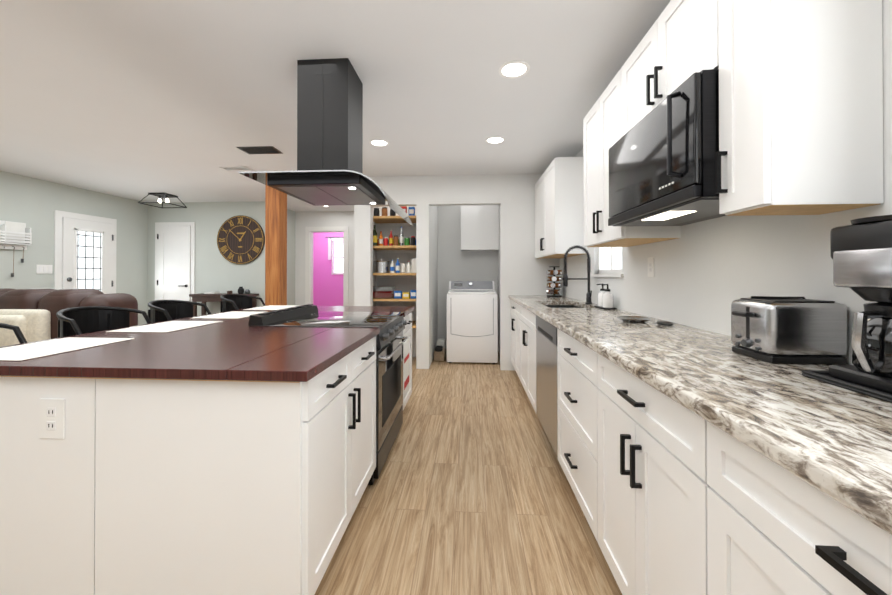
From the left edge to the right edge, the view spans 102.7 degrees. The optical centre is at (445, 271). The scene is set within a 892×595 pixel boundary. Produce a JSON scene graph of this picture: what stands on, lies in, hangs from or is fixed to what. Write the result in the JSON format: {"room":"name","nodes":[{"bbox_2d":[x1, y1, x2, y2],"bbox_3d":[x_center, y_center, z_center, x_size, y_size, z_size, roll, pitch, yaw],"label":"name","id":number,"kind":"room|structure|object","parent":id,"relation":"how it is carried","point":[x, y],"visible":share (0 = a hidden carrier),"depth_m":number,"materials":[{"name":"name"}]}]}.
{"room":"kitchen","nodes":[
{"label":"kitchen","id":0,"kind":"room"},
{"bbox_2d":[0,171,147,324],"bbox_3d":[-5.552,-0.007,2.120,0.120,2.440,8.510,0,0,4],"label":"wall","id":1,"kind":"structure","parent":0,"point":[33,204],"depth_m":4.82,"materials":[{"name":"grey paint"}]},
{"bbox_2d":[0,220,31,276],"bbox_3d":[-5.302,-0.288,4.275,0.095,0.712,0.480,0,0,4],"label":"key rack","id":2,"kind":"object","parent":1,"relation":"attached to","point":[16,235],"visible":1,"depth_m":4.37,"materials":[{"name":"white metal"}]},
{"bbox_2d":[36,265,51,273],"bbox_3d":[-5.317,-0.032,4.726,0.009,0.120,0.180,0,0,4],"label":"switch plate","id":3,"kind":"object","parent":1,"relation":"attached to","point":[43,269],"visible":1,"depth_m":4.72,"materials":[{"name":"white plastic"}]},
{"bbox_2d":[54,210,116,292],"bbox_3d":[-5.278,0.199,5.253,0.018,2.065,0.840,0,0,4],"label":"door frame","id":4,"kind":"structure","parent":1,"relation":"attached to","point":[58,215],"depth_m":4.91,"materials":[{"name":"white wood"}]},
{"bbox_2d":[62,217,113,293],"bbox_3d":[-5.226,0.239,5.256,0.117,1.976,0.686,0,0,4],"label":"front door","id":5,"kind":"structure","parent":1,"relation":"in","point":[86,254],"depth_m":5.22,"materials":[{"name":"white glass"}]},
{"bbox_2d":[147,201,264,315],"bbox_3d":[-4.147,0.017,6.233,2.150,2.440,0.120,0,0,4],"label":"wall","id":6,"kind":"structure","parent":0,"point":[216,270],"depth_m":6.17,"materials":[{"name":"grey paint"}]},
{"bbox_2d":[157,226,190,300],"bbox_3d":[-4.718,0.222,6.167,0.594,2.021,0.077,0,0,4],"label":"interior door","id":7,"kind":"structure","parent":6,"relation":"in","point":[174,264],"depth_m":6.18,"materials":[{"name":"white wood"}]},
{"bbox_2d":[155,222,194,301],"bbox_3d":[-4.710,0.189,6.198,0.720,2.095,0.018,0,0,4],"label":"door frame","id":8,"kind":"structure","parent":6,"relation":"attached to","point":[191,224],"depth_m":6.18,"materials":[{"name":"white wood"}]},
{"bbox_2d":[217,215,264,263],"bbox_3d":[-3.519,-0.544,6.113,0.840,0.840,0.040,0,0,4],"label":"clock","id":9,"kind":"object","parent":6,"relation":"attached to","point":[240,239],"visible":1,"depth_m":6.10,"materials":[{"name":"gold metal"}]},
{"bbox_2d":[287,209,294,304],"bbox_3d":[-3.101,0.019,6.681,0.120,2.440,0.910,0,0,4],"label":"wall","id":10,"kind":"structure","parent":0,"point":[290,257],"depth_m":6.94,"materials":[{"name":"grey paint"}]},
{"bbox_2d":[295,211,353,305],"bbox_3d":[-2.009,0.022,7.126,2.240,2.440,0.120,0,0,4],"label":"wall","id":11,"kind":"structure","parent":0,"point":[303,220],"depth_m":7.11,"materials":[{"name":"grey paint"}]},
{"bbox_2d":[305,226,348,305],"bbox_3d":[-2.359,0.175,7.138,0.870,2.135,0.139,0,0,4],"label":"door frame","id":12,"kind":"structure","parent":11,"relation":"attached to","point":[309,231],"depth_m":7.08,"materials":[{"name":"white wood"}]},
{"bbox_2d":[343,233,343,305],"bbox_3d":[-2.058,0.228,7.569,0.085,2.026,0.720,0,0,4],"label":"door leaf","id":13,"kind":"structure","parent":11,"relation":"in","point":[343,269],"depth_m":7.21,"materials":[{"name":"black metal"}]},
{"bbox_2d":[313,232,343,305],"bbox_3d":[-2.684,0.033,9.074,2.840,2.440,0.120,0,0,4],"label":"wall","id":14,"kind":"structure","parent":0,"point":[327,288],"depth_m":9.04,"materials":[{"name":"pink paint"}]},
{"bbox_2d":[328,237,342,274],"bbox_3d":[-2.638,-0.401,9.011,0.780,0.948,0.133,0,0,4],"label":"window","id":15,"kind":"structure","parent":14,"relation":"in","point":[338,255],"depth_m":9.07,"materials":[{"name":"white glass"}]},
{"bbox_2d":[0,0,670,211],"bbox_3d":[-2.039,-1.250,3.367,6.970,0.060,11.440,0,0,4],"label":"ceiling","id":16,"kind":"structure","parent":0,"point":[139,100],"depth_m":2.32,"materials":[{"name":"white paint"}]},
{"bbox_2d":[138,192,186,207],"bbox_3d":[-4.416,-1.118,5.575,0.434,0.175,0.434,0,0,4],"label":"ceiling light","id":17,"kind":"object","parent":16,"relation":"attached to","point":[164,195],"visible":1,"depth_m":5.56,"materials":[{"name":"black metal"}]},
{"bbox_2d":[220,166,252,170],"bbox_3d":[-2.461,-1.208,4.196,0.320,0.011,0.140,0,0,4],"label":"ceiling vent","id":18,"kind":"object","parent":16,"relation":"in","point":[242,168],"visible":1,"depth_m":4.18,"materials":[{"name":"white metal"}]},
{"bbox_2d":[237,146,282,153],"bbox_3d":[-1.860,-1.212,3.575,0.360,0.011,0.200,0,0,4],"label":"ceiling vent","id":19,"kind":"object","parent":16,"relation":"in","point":[262,150],"visible":1,"depth_m":3.56,"materials":[{"name":"black metal"}]},
{"bbox_2d":[239,58,411,225],"bbox_3d":[-0.682,-0.780,2.274,0.821,0.890,0.760,0,0,4],"label":"range hood","id":20,"kind":"object","parent":16,"relation":"hanging from","point":[329,171],"visible":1,"depth_m":2.06,"materials":[{"name":"black metal"}]},
{"bbox_2d":[369,139,388,146],"bbox_3d":[-0.631,-1.216,3.375,0.186,0.006,0.186,0,0,4],"label":"recessed light","id":21,"kind":"object","parent":16,"relation":"in","point":[378,142],"visible":1,"depth_m":3.36,"materials":[{"name":"white plastic"}]},
{"bbox_2d":[485,136,504,143],"bbox_3d":[0.457,-1.216,3.304,0.186,0.006,0.186,0,0,4],"label":"recessed light","id":22,"kind":"object","parent":16,"relation":"in","point":[495,140],"visible":1,"depth_m":3.30,"materials":[{"name":"white plastic"}]},
{"bbox_2d":[499,60,529,78],"bbox_3d":[0.413,-1.223,2.165,0.186,0.006,0.186,0,0,4],"label":"recessed light","id":23,"kind":"object","parent":16,"relation":"in","point":[513,69],"visible":1,"depth_m":2.16,"materials":[{"name":"white plastic"}]},
{"bbox_2d":[373,207,376,305],"bbox_3d":[-1.031,0.015,5.839,0.120,2.440,2.320,0,0,4],"label":"wall","id":24,"kind":"structure","parent":0,"point":[374,276],"depth_m":5.09,"materials":[{"name":"white paint"}]},
{"bbox_2d":[376,206,415,356],"bbox_3d":[-0.669,0.011,5.235,0.680,2.440,0.120,0,0,4],"label":"wall","id":25,"kind":"structure","parent":0,"point":[405,284],"depth_m":5.17,"materials":[{"name":"grey paint"}]},
{"bbox_2d":[373,216,415,327],"bbox_3d":[-0.690,0.025,4.923,0.670,1.510,0.495,0,0,4],"label":"pantry shelves","id":26,"kind":"object","parent":25,"relation":"attached to","point":[389,220],"visible":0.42,"depth_m":4.89,"materials":[{"name":"brown wood"}]},
{"bbox_2d":[373,206,415,298],"bbox_3d":[-0.698,-0.082,4.856,0.628,1.580,0.280,0,0,4],"label":"pantry items","id":27,"kind":"object","parent":26,"relation":"on","point":[381,266],"visible":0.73,"depth_m":4.76,"materials":[{"name":"multicoloured plastic"}]},
{"bbox_2d":[430,206,437,364],"bbox_3d":[-0.252,0.011,5.187,0.160,2.440,1.120,0,0,4],"label":"wall","id":28,"kind":"structure","parent":0,"point":[433,275],"depth_m":5.09,"materials":[{"name":"white paint"}]},
{"bbox_2d":[354,174,559,369],"bbox_3d":[0.117,0.007,4.542,2.580,2.440,0.120,0,0,4],"label":"wall","id":29,"kind":"structure","parent":0,"point":[523,269],"depth_m":4.48,"materials":[{"name":"white paint"}]},
{"bbox_2d":[438,206,497,348],"bbox_3d":[0.328,0.014,5.771,1.240,2.440,0.120,0,0,4],"label":"wall","id":30,"kind":"structure","parent":0,"point":[455,263],"depth_m":5.73,"materials":[{"name":"grey paint"}]},
{"bbox_2d":[461,205,498,250],"bbox_3d":[0.520,-0.697,5.535,0.575,0.740,0.327,0,0,4],"label":"wall cabinet","id":31,"kind":"object","parent":30,"relation":"attached to","point":[479,227],"visible":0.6,"depth_m":5.37,"materials":[{"name":"white wood"}]},
{"bbox_2d":[315,349,621,594],"bbox_3d":[-2.039,1.250,3.353,6.970,0.060,11.440,0,0,4],"label":"floor","id":32,"kind":"structure","parent":0,"point":[469,491],"depth_m":1.81,"materials":[{"name":"brown wood"}]},
{"bbox_2d":[0,323,26,343],"bbox_3d":[-1.961,0.704,1.406,0.468,1.011,0.467,0,0,4],"label":"stool","id":33,"kind":"object","parent":32,"relation":"on","point":[19,334],"visible":0.19,"depth_m":1.60,"materials":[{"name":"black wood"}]},
{"bbox_2d":[0,288,137,346],"bbox_3d":[-4.364,0.704,3.903,1.940,1.040,1.010,0,0,4],"label":"sofa","id":34,"kind":"object","parent":32,"relation":"on","point":[31,314],"visible":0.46,"depth_m":3.56,"materials":[{"name":"brown leather"}]},
{"bbox_2d":[56,306,151,337],"bbox_3d":[-1.919,0.708,2.045,0.469,1.011,0.468,0,0,4],"label":"stool","id":35,"kind":"object","parent":32,"relation":"on","point":[72,321],"visible":0.21,"depth_m":2.12,"materials":[{"name":"black metal"}]},
{"bbox_2d":[148,300,210,322],"bbox_3d":[-1.884,0.711,2.584,0.464,1.011,0.462,0,0,-1],"label":"stool","id":36,"kind":"object","parent":32,"relation":"on","point":[162,310],"visible":0.31,"depth_m":2.67,"materials":[{"name":"black wood"}]},
{"bbox_2d":[0,308,414,594],"bbox_3d":[-0.917,0.781,2.220,1.234,0.866,2.119,0,0,4],"label":"kitchen island","id":37,"kind":"object","parent":32,"relation":"on","point":[246,455],"depth_m":1.18,"materials":[{"name":"white wood"}]},
{"bbox_2d":[0,324,379,383],"bbox_3d":[-1.112,0.327,1.592,1.430,0.033,0.897,0,0,4],"label":"island countertop","id":38,"kind":"structure","parent":37,"relation":"on","point":[242,353],"depth_m":1.31,"materials":[{"name":"brown wood"}]},
{"bbox_2d":[0,337,134,360],"bbox_3d":[-1.613,0.307,1.446,0.330,0.004,0.420,0,0,4],"label":"placemat","id":39,"kind":"object","parent":38,"relation":"on","point":[34,350],"visible":1,"depth_m":1.44,"materials":[{"name":"white fabric"}]},
{"bbox_2d":[156,304,411,327],"bbox_3d":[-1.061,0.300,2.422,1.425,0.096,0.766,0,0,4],"label":"island countertop","id":40,"kind":"structure","parent":37,"relation":"on","point":[308,315],"depth_m":2.29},
{"bbox_2d":[106,321,222,332],"bbox_3d":[-1.574,0.310,2.035,0.330,0.004,0.420,0,0,4],"label":"placemat","id":41,"kind":"object","parent":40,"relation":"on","point":[166,327],"visible":0.98,"depth_m":2.00,"materials":[{"name":"white fabric"}]},
{"bbox_2d":[193,311,263,318],"bbox_3d":[-1.538,0.313,2.594,0.330,0.004,0.420,0,0,4],"label":"placemat","id":42,"kind":"object","parent":40,"relation":"on","point":[234,315],"visible":0.81,"depth_m":2.54,"materials":[{"name":"white fabric"}]},
{"bbox_2d":[244,305,299,309],"bbox_3d":[-1.502,0.316,3.143,0.330,0.004,0.400,0,0,4],"label":"placemat","id":43,"kind":"object","parent":40,"relation":"on","point":[274,307],"visible":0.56,"depth_m":3.14,"materials":[{"name":"white fabric"}]},
{"bbox_2d":[248,304,408,484],"bbox_3d":[-0.701,0.723,2.397,0.826,0.944,0.762,0,0,4],"label":"range","id":44,"kind":"object","parent":37,"relation":"in","point":[392,353],"depth_m":2.25,"materials":[{"name":"black metal"}]},
{"bbox_2d":[189,293,258,316],"bbox_3d":[-3.689,0.803,5.948,1.000,0.865,0.320,0,0,4],"label":"console table","id":45,"kind":"object","parent":32,"relation":"on","point":[203,298],"visible":0.35,"depth_m":5.84,"materials":[{"name":"brown wood"}]},
{"bbox_2d":[204,292,219,293],"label":"tray","id":46,"kind":"object","parent":45,"relation":"on","point":[204,292],"depth_m":5.89,"materials":[{"name":"silver metal"}]},
{"bbox_2d":[238,287,249,293],"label":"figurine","id":47,"kind":"object","parent":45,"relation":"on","point":[241,290],"depth_m":5.91,"materials":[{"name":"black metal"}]},
{"bbox_2d":[220,294,265,311],"bbox_3d":[-1.837,0.715,3.302,0.467,1.011,0.465,0,0,4],"label":"stool","id":48,"kind":"object","parent":32,"relation":"on","point":[230,302],"visible":0.21,"depth_m":3.40,"materials":[{"name":"black wood"}]},
{"bbox_2d":[265,185,286,305],"bbox_3d":[-2.147,0.008,4.512,0.185,2.439,0.185,0,0,4],"label":"post","id":49,"kind":"object","parent":32,"relation":"on","point":[275,247],"visible":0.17,"depth_m":4.42,"materials":[{"name":"brown wood"}]},
{"bbox_2d":[434,338,445,360],"bbox_3d":[-0.082,1.110,5.090,0.150,0.239,0.520,0,0,4],"label":"clutter","id":50,"kind":"object","parent":32,"relation":"on","point":[440,352],"visible":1,"depth_m":4.89,"materials":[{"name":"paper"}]},
{"bbox_2d":[447,281,497,363],"bbox_3d":[0.368,0.685,5.075,0.680,1.090,0.695,0,0,4],"label":"dryer","id":51,"kind":"object","parent":32,"relation":"on","point":[472,321],"visible":1,"depth_m":4.74,"materials":[{"name":"white metal"}]},
{"bbox_2d":[517,325,532,405],"bbox_3d":[1.021,0.880,3.200,0.597,0.680,0.971,0,0,4],"label":"base cabinet","id":52,"kind":"object","parent":32,"relation":"on","point":[524,332],"depth_m":3.20,"materials":[{"name":"white wood"}]},
{"bbox_2d":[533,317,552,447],"bbox_3d":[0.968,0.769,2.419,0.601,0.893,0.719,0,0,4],"label":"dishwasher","id":53,"kind":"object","parent":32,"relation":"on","point":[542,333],"depth_m":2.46,"materials":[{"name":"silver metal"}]},
{"bbox_2d":[536,315,557,457],"bbox_3d":[0.961,0.760,2.388,0.596,0.869,0.652,0,0,4],"label":"dishwasher","id":54,"kind":"object","parent":32,"relation":"on","point":[546,332],"depth_m":2.34,"materials":[{"name":"silver metal"}]},
{"bbox_2d":[511,301,584,372],"bbox_3d":[1.072,0.778,3.986,0.597,0.893,0.846,0,0,4],"label":"base cabinet","id":55,"kind":"object","parent":32,"relation":"on","point":[519,316],"depth_m":3.93,"materials":[{"name":"white wood"}]},
{"bbox_2d":[553,329,592,531],"bbox_3d":[0.921,0.765,1.704,0.601,0.893,0.713,0,0,4],"label":"base cabinet","id":56,"kind":"object","parent":32,"relation":"on","point":[572,367],"depth_m":1.74,"materials":[{"name":"white wood"}]},
{"bbox_2d":[589,353,676,594],"bbox_3d":[0.879,0.761,1.050,0.601,0.893,0.721,0,0,4],"label":"base cabinet","id":57,"kind":"object","parent":32,"relation":"on","point":[635,428],"depth_m":1.10,"materials":[{"name":"white wood"}]},
{"bbox_2d":[677,409,891,594],"bbox_3d":[0.837,0.757,0.412,0.601,0.893,0.802,0,0,4],"label":"base cabinet","id":58,"kind":"object","parent":32,"relation":"on","point":[694,461],"depth_m":0.64,"materials":[{"name":"white wood"}]},
{"bbox_2d":[509,295,891,540],"bbox_3d":[0.895,0.295,1.466,0.623,0.040,5.904,0,0,4],"label":"countertop","id":59,"kind":"structure","parent":58,"relation":"on","point":[834,441],"depth_m":0.75,"materials":[{"name":"stone"}]},
{"bbox_2d":[546,266,562,296],"bbox_3d":[1.265,0.112,4.166,0.185,0.354,0.185,0,0,4],"label":"spice rack","id":60,"kind":"object","parent":59,"relation":"on","point":[553,278],"visible":1,"depth_m":4.12,"materials":[{"name":"black plastic"}]},
{"bbox_2d":[545,305,580,307],"bbox_3d":[1.027,0.427,3.127,0.404,0.204,0.724,0,0,4],"label":"sink","id":61,"kind":"object","parent":59,"relation":"in","point":[551,306],"depth_m":3.47,"materials":[{"name":"silver metal"}]},
{"bbox_2d":[562,245,592,303],"bbox_3d":[1.146,0.025,3.075,0.256,0.517,0.153,0,0,4],"label":"faucet","id":62,"kind":"object","parent":59,"relation":"on","point":[565,278],"depth_m":3.11,"materials":[{"name":"black metal"}]},
{"bbox_2d":[594,284,616,309],"bbox_3d":[1.222,0.187,2.740,0.100,0.188,0.210,0,0,4],"label":"soap dispensers","id":63,"kind":"object","parent":59,"relation":"on","point":[604,298],"visible":1,"depth_m":2.68,"materials":[{"name":"white ceramic"}]},
{"bbox_2d":[731,296,846,364],"bbox_3d":[1.057,0.175,1.125,0.259,0.192,0.175,0,0,4],"label":"toaster","id":64,"kind":"object","parent":59,"relation":"on","point":[786,330],"visible":0.98,"depth_m":1.04,"materials":[{"name":"silver metal"}]},
{"bbox_2d":[802,370,891,402],"bbox_3d":[1.007,0.261,0.489,0.222,0.015,0.870,0,0,4],"label":"mat","id":65,"kind":"object","parent":59,"relation":"on","point":[822,376],"visible":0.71,"depth_m":0.82,"materials":[{"name":"black rubber"}]},
{"bbox_2d":[829,215,891,393],"bbox_3d":[1.015,0.067,0.649,0.259,0.389,0.588,0,0,4],"label":"coffee maker","id":66,"kind":"object","parent":65,"relation":"on","point":[861,252],"visible":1,"depth_m":0.80,"materials":[{"name":"black plastic"}]},
{"bbox_2d":[498,205,499,353],"bbox_3d":[0.846,0.011,5.116,0.120,2.440,1.120,0,0,4],"label":"wall","id":67,"kind":"structure","parent":0,"point":[499,287],"depth_m":5.34,"materials":[{"name":"grey paint"}]},
{"bbox_2d":[560,0,891,364],"bbox_3d":[1.238,-0.013,0.972,0.120,2.440,7.100,0,0,4],"label":"wall","id":68,"kind":"structure","parent":0,"point":[707,273],"depth_m":1.51,"materials":[{"name":"white paint"}]},
{"bbox_2d":[535,157,587,258],"bbox_3d":[1.212,-0.622,3.873,0.302,0.910,1.040,0,0,4],"label":"upper cabinet","id":69,"kind":"object","parent":68,"relation":"attached to","point":[557,189],"depth_m":3.36,"materials":[{"name":"white wood"}]},
{"bbox_2d":[591,247,623,276],"bbox_3d":[1.330,-0.270,2.891,0.095,0.625,0.640,0,0,4],"label":"window","id":70,"kind":"structure","parent":68,"relation":"in","point":[609,261],"depth_m":2.93,"materials":[{"name":"white glass"}]},
{"bbox_2d":[579,71,680,247],"bbox_3d":[1.103,-0.631,2.202,0.302,0.910,0.630,0,0,4],"label":"upper cabinet","id":71,"kind":"object","parent":68,"relation":"attached to","point":[601,123],"depth_m":2.18,"materials":[{"name":"white wood"}]},
{"bbox_2d":[648,257,653,276],"bbox_3d":[1.252,-0.026,2.181,0.007,0.120,0.075,0,0,4],"label":"outlet","id":72,"kind":"object","parent":68,"relation":"attached to","point":[651,267],"visible":1,"depth_m":2.17,"materials":[{"name":"white plastic"}]},
{"bbox_2d":[619,0,826,138],"bbox_3d":[1.058,-0.878,1.519,0.302,0.425,0.740,0,0,4],"label":"upper cabinet","id":73,"kind":"object","parent":68,"relation":"attached to","point":[758,48],"depth_m":1.11,"materials":[{"name":"white wood"}]},
{"bbox_2d":[608,69,726,225],"bbox_3d":[1.000,-0.447,1.521,0.419,0.422,0.730,0,0,4],"label":"microwave","id":74,"kind":"object","parent":73,"relation":"attached to","point":[662,163],"visible":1,"depth_m":1.33,"materials":[{"name":"black metal"}]}
]}

